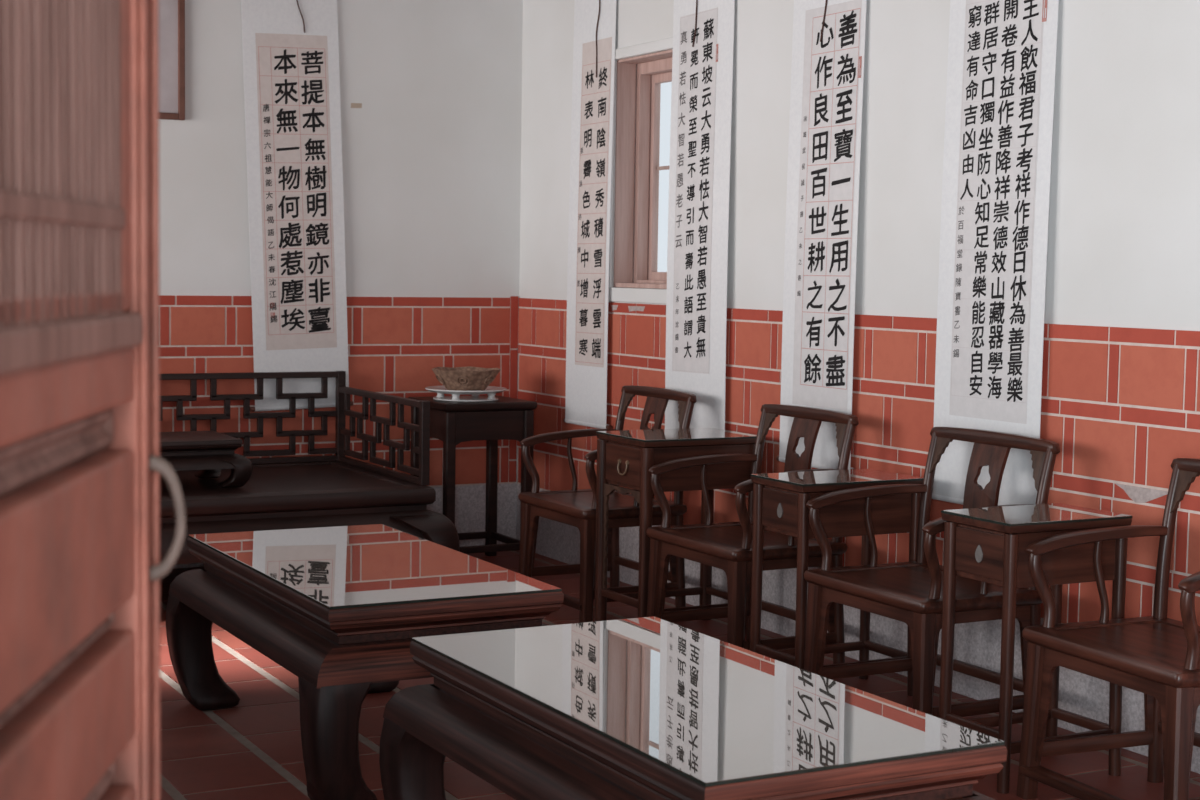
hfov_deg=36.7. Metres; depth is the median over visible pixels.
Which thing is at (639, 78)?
window
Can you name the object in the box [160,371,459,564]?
daybed
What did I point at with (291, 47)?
scroll
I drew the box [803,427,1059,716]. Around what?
armchair
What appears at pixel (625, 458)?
side table
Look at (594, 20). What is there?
scroll
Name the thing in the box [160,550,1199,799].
floor
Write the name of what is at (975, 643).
trim
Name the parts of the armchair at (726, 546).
leg, arm post, armrest, leg, arm post, seat, post, armrest, rail, post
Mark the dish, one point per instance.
(491, 391)
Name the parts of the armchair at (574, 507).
leg, arm post, armrest, leg, armrest, arm post, seat, post, rail, post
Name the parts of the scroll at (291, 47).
tie cord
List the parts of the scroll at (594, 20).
tie cord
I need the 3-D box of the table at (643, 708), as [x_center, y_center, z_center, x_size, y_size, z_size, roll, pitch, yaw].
[0.149,0.843,3.705,0.750,0.530,1.400,-1,5,-28]
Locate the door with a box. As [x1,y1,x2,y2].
[0,0,185,799]
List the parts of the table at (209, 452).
leg, leg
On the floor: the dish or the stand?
the stand
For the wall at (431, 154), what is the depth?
8.47 m
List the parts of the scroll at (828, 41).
tie cord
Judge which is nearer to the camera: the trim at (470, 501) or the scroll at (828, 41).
the scroll at (828, 41)
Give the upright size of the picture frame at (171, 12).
0.950 m
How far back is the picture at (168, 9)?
7.94 m
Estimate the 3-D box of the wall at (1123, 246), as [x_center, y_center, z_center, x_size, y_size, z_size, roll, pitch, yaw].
[2.067,-0.567,4.403,0.200,3.300,10.700,-1,5,-28]
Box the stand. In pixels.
[408,395,536,555]
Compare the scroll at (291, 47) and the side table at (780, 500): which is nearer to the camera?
the side table at (780, 500)
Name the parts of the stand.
leg, leg, leg, leg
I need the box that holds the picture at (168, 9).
[159,0,177,112]
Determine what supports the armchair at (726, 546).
on the floor
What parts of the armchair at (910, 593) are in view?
leg, arm post, armrest, seat, leg, post, arm post, armrest, rail, post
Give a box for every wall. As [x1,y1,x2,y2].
[159,0,522,496]
[519,0,1199,330]
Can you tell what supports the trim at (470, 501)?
attached to the wall at (431, 154)
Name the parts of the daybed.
rail, seat, rail, leg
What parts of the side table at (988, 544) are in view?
leg, drawer pull, drawer, leg, glass, leg, leg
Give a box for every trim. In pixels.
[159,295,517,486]
[172,483,515,568]
[516,484,1199,773]
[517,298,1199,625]
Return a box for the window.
[608,37,672,303]
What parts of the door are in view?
groove panel, groove panel, lattice frame, rail, rail, rail, rail, groove panel, rail, handle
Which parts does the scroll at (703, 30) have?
tie cord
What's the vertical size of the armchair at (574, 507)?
0.895 m
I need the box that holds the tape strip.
[351,103,361,107]
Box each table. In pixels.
[160,431,252,487]
[166,524,563,799]
[379,616,1006,799]
[594,428,756,634]
[749,469,922,695]
[938,503,1132,793]
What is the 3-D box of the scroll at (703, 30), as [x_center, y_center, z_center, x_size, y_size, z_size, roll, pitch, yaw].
[0.403,-0.863,7.274,0.040,2.098,0.510,-1,4,-28]
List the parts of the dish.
plate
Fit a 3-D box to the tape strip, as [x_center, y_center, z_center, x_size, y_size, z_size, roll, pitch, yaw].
[-1.129,-1.364,8.372,0.054,0.024,0.001,-1,5,-28]
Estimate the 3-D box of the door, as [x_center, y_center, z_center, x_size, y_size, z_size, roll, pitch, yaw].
[-0.326,0.070,1.054,0.073,2.400,0.660,1,4,-3]
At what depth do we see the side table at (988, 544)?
4.90 m
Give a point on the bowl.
(469, 378)
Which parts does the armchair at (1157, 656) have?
leg, arm post, armrest, seat, post, leg, rail, armrest, arm post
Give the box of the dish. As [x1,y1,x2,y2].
[425,386,506,400]
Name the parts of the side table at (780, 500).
leg, drawer, drawer pull, leg, glass, leg, leg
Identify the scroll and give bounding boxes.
[241,0,353,411]
[563,0,616,428]
[665,0,734,429]
[776,0,866,469]
[932,0,1058,505]
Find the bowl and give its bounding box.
[432,366,500,390]
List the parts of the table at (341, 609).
leg, leg, glass, leg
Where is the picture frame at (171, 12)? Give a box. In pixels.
[159,0,184,119]
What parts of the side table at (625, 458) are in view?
leg, drawer pull, drawer, leg, glass, leg, leg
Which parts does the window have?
casing, sash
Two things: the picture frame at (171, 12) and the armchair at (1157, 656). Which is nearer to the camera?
the armchair at (1157, 656)
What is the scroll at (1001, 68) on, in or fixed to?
attached to the wall at (1123, 246)
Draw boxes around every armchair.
[518,385,696,622]
[646,404,858,663]
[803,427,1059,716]
[1017,458,1199,799]
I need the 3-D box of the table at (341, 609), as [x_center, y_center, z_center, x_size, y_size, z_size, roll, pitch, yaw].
[-0.693,0.722,5.201,0.760,0.530,1.420,-1,5,-28]
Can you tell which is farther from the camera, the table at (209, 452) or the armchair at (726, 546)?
the table at (209, 452)

